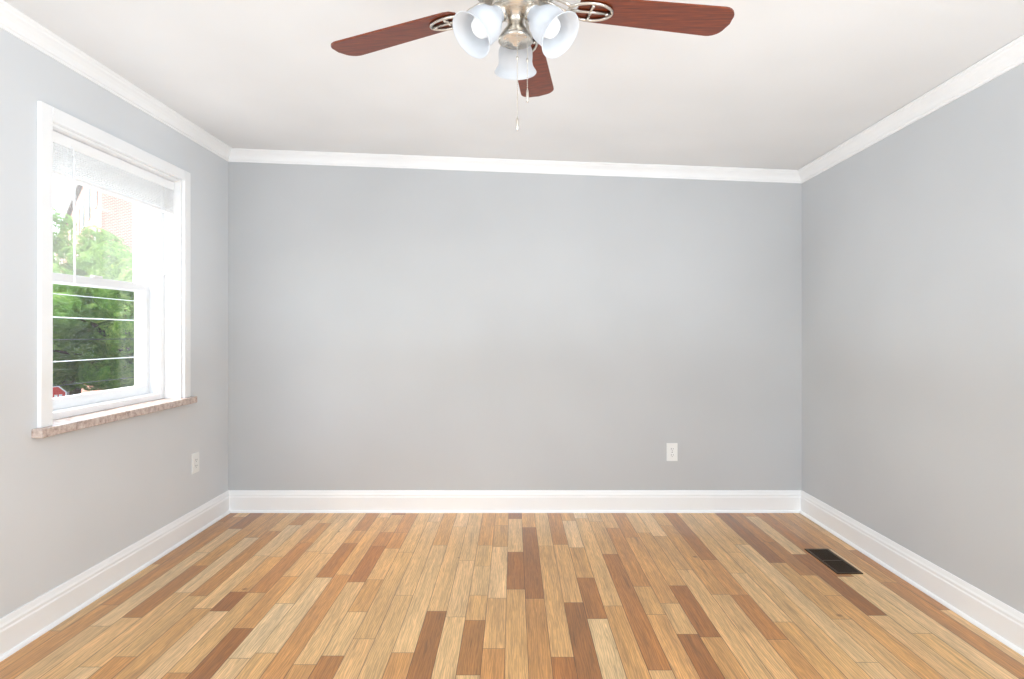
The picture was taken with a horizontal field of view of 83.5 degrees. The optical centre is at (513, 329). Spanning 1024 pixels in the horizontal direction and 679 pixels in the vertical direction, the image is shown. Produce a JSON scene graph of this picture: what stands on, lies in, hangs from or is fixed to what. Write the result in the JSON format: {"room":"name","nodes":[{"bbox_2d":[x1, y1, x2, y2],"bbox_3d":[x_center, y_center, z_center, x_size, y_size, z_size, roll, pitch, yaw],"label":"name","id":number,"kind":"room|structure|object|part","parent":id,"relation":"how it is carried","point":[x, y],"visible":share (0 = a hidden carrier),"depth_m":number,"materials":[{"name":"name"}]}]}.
{"room":"empty room","nodes":[
{"label":"empty room","id":0,"kind":"room"},
{"bbox_2d":[0,28,227,618],"bbox_3d":[-1.962,-0.125,1.375,0.245,2.600,4.650,0,0,0],"label":"wall","id":1,"kind":"structure","parent":0,"point":[75,503],"depth_m":2.46,"materials":[{"name":"grey paint"}]},
{"bbox_2d":[37,101,190,427],"bbox_3d":[-1.948,-0.252,2.727,0.253,1.263,1.027,0,0,0],"label":"window","id":2,"kind":"structure","parent":1,"relation":"in","point":[152,248],"depth_m":2.83,"materials":[{"name":"white wood"}]},
{"bbox_3d":[-2.046,-0.493,2.727,0.032,0.576,0.823,0,0,0],"label":"window sash upper","id":3,"kind":"part","parent":2,"relation":"part of","materials":[{"name":"clear glass"}]},
{"bbox_3d":[-1.997,0.047,2.727,0.050,0.606,0.823,0,0,0],"label":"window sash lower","id":4,"kind":"part","parent":2,"relation":"part of","materials":[{"name":"clear glass"}]},
{"bbox_2d":[31,396,196,437],"bbox_3d":[-1.874,0.398,2.727,0.152,0.035,1.077,0,0,0],"label":"window sill","id":5,"kind":"structure","parent":1,"relation":"attached to","point":[72,423],"depth_m":2.58,"materials":[{"name":"beige stone"}]},
{"bbox_2d":[0,490,231,655],"bbox_3d":[-1.832,1.106,1.375,0.016,0.138,4.650,0,0,0],"label":"baseboard","id":6,"kind":"structure","parent":1,"relation":"attached to","point":[41,612],"depth_m":2.53,"materials":[{"name":"white paint"}]},
{"bbox_2d":[0,0,231,160],"bbox_3d":[-1.814,-1.118,1.375,0.052,0.073,4.650,0,0,0],"label":"crown molding","id":7,"kind":"structure","parent":1,"relation":"attached to","point":[49,43],"depth_m":2.51,"materials":[{"name":"white paint"}]},
{"bbox_2d":[53,123,181,397],"bbox_3d":[-1.885,-0.223,2.727,0.090,1.205,0.911,0,0,0],"label":"window reveal","id":8,"kind":"object","parent":1,"relation":"attached to","point":[173,315],"visible":0.41,"depth_m":3.17,"materials":[{"name":"white paint"}]},
{"bbox_2d":[53,131,173,213],"bbox_3d":[-1.888,-0.722,2.727,0.036,0.175,0.875,0,0,0],"label":"blind stack","id":9,"kind":"object","parent":8,"relation":"attached to","point":[100,171],"visible":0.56,"depth_m":2.66,"materials":[{"name":"white plastic"}]},
{"bbox_2d":[71,146,75,285],"bbox_3d":[-1.859,-0.479,2.424,0.017,0.589,0.010,0,0,0],"label":"blind wand","id":10,"kind":"object","parent":9,"relation":"hanging from","point":[74,232],"visible":1,"depth_m":2.42,"materials":[{"name":"white plastic"}]},
{"bbox_2d":[66,147,165,274],"bbox_3d":[-1.866,-0.532,2.739,0.014,0.482,0.675,0,0,0],"label":"blind cords","id":11,"kind":"object","parent":9,"relation":"hanging from","point":[164,272],"visible":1,"depth_m":3.07,"materials":[{"name":"white fabric"}]},
{"bbox_2d":[192,452,198,473],"bbox_3d":[-1.836,0.770,3.315,0.009,0.114,0.070,0,0,0],"label":"electrical outlet","id":12,"kind":"object","parent":1,"relation":"attached to","point":[195,462],"visible":1,"depth_m":3.31,"materials":[{"name":"white plastic"}]},
{"bbox_2d":[0,513,1023,678],"bbox_3d":[0.010,1.235,1.375,4.190,0.120,5.140,0,0,0],"label":"floor","id":13,"kind":"structure","parent":0,"point":[499,596],"depth_m":2.42,"materials":[{"name":"brown wood"}]},
{"bbox_2d":[0,510,1023,661],"bbox_3d":[0.010,1.167,1.367,3.668,0.015,4.634,0,0,0],"label":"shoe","id":14,"kind":"object","parent":13,"relation":"on","point":[27,641],"visible":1,"depth_m":3.27,"materials":[{"name":"white paint"}]},
{"bbox_2d":[805,549,862,573],"bbox_3d":[1.617,1.173,2.910,0.125,0.004,0.310,0,0,0],"label":"floor vent","id":15,"kind":"object","parent":13,"relation":"in","point":[832,561],"visible":1,"depth_m":2.90,"materials":[{"name":"brown metal"}]},
{"bbox_2d":[3,0,1023,169],"bbox_3d":[0.010,-1.233,1.375,4.190,0.464,5.140,0,0,0],"label":"ceiling","id":16,"kind":"structure","parent":0,"point":[783,84],"depth_m":2.47,"materials":[{"name":"white paint"}]},
{"bbox_2d":[331,0,733,130],"bbox_3d":[0.028,-0.808,1.542,1.166,0.599,1.161,0,0,0],"label":"fan","id":17,"kind":"object","parent":16,"relation":"hanging from","point":[525,52],"visible":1,"depth_m":1.55,"materials":[{"name":"brown wood"}]},
{"bbox_3d":[-0.344,-0.865,1.690,0.421,0.020,0.268,0,0,0],"label":"blade","id":18,"kind":"part","parent":17,"relation":"part of","materials":[{"name":"brown wood"}]},
{"bbox_3d":[-0.087,-0.767,1.449,0.135,0.140,0.122,0,0,0],"label":"lamp shade","id":19,"kind":"part","parent":17,"relation":"part of","materials":[{"name":"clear glass"}]},
{"bbox_3d":[-0.071,-0.784,1.464,0.074,0.079,0.062,0,0,0],"label":"light bulb","id":20,"kind":"part","parent":17,"relation":"part of","materials":[{"name":"white glass"}]},
{"bbox_2d":[490,0,516,22],"bbox_3d":[-0.026,-0.836,1.493,0.068,0.071,0.059,0,0,0],"label":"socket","id":21,"kind":"object","parent":17,"relation":"attached to","point":[507,9],"depth_m":1.48,"materials":[{"name":"silver metal"}]},
{"bbox_3d":[0.006,-0.767,1.621,0.121,0.140,0.140,0,0,0],"label":"lamp shade","id":22,"kind":"part","parent":17,"relation":"part of","materials":[{"name":"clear glass"}]},
{"bbox_2d":[515,0,541,22],"bbox_3d":[0.038,-0.836,1.493,0.068,0.071,0.059,0,0,0],"label":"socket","id":23,"kind":"object","parent":17,"relation":"attached to","point":[524,9],"depth_m":1.48,"materials":[{"name":"silver metal"}]},
{"bbox_3d":[0.066,-0.865,1.901,0.159,0.020,0.444,0,0,0],"label":"blade","id":24,"kind":"part","parent":17,"relation":"part of","materials":[{"name":"brown wood"}]},
{"bbox_3d":[0.083,-0.784,1.464,0.074,0.079,0.062,0,0,0],"label":"light bulb","id":25,"kind":"part","parent":17,"relation":"part of","materials":[{"name":"white glass"}]},
{"bbox_3d":[0.100,-0.767,1.449,0.135,0.140,0.122,0,0,0],"label":"lamp shade","id":26,"kind":"part","parent":17,"relation":"part of","materials":[{"name":"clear glass"}]},
{"bbox_3d":[0.390,-0.865,1.587,0.443,0.020,0.170,0,0,0],"label":"blade","id":27,"kind":"part","parent":17,"relation":"part of","materials":[{"name":"brown wood"}]},
{"bbox_2d":[228,162,801,489],"bbox_3d":[0.010,-0.125,3.822,4.190,2.600,0.245,0,0,0],"label":"wall","id":28,"kind":"structure","parent":0,"point":[407,329],"depth_m":3.70,"materials":[{"name":"grey paint"}]},
{"bbox_2d":[228,148,795,182],"bbox_3d":[0.005,-1.048,3.674,3.570,0.213,0.052,0,0,0],"label":"crown molding","id":29,"kind":"structure","parent":28,"relation":"attached to","point":[238,155],"depth_m":3.68,"materials":[{"name":"white paint"}]},
{"bbox_2d":[232,490,799,509],"bbox_3d":[0.005,1.106,3.692,3.630,0.138,0.016,0,0,0],"label":"baseboard","id":30,"kind":"structure","parent":28,"relation":"attached to","point":[241,499],"depth_m":3.68,"materials":[{"name":"white paint"}]},
{"bbox_2d":[666,443,677,460],"bbox_3d":[1.022,0.790,3.696,0.070,0.114,0.009,0,0,0],"label":"electrical outlet","id":31,"kind":"object","parent":28,"relation":"attached to","point":[671,451],"visible":1,"depth_m":3.69,"materials":[{"name":"white plastic"}]},
{"bbox_2d":[802,63,1023,613],"bbox_3d":[1.982,-0.125,1.252,0.245,2.600,4.895,0,0,0],"label":"wall","id":32,"kind":"structure","parent":0,"point":[913,337],"depth_m":2.57,"materials":[{"name":"grey paint"}]},
{"bbox_2d":[796,34,1023,182],"bbox_3d":[1.834,-1.022,1.375,0.052,0.161,4.650,0,0,0],"label":"crown molding","id":33,"kind":"structure","parent":32,"relation":"attached to","point":[1011,55],"depth_m":2.55,"materials":[{"name":"white paint"}]},
{"bbox_2d":[800,490,1023,649],"bbox_3d":[1.852,1.106,1.375,0.016,0.138,4.650,0,0,0],"label":"baseboard","id":34,"kind":"structure","parent":32,"relation":"attached to","point":[1006,621],"depth_m":2.56,"materials":[{"name":"white paint"}]},
{"label":"outside","id":35,"kind":"structure","parent":0,"visible":0},
{"bbox_2d":[53,184,133,397],"bbox_3d":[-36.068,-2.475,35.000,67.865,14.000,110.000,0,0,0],"label":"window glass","id":36,"kind":"object","parent":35,"point":[105,298],"depth_m":19.46,"materials":[{"name":"glass"}]}
]}

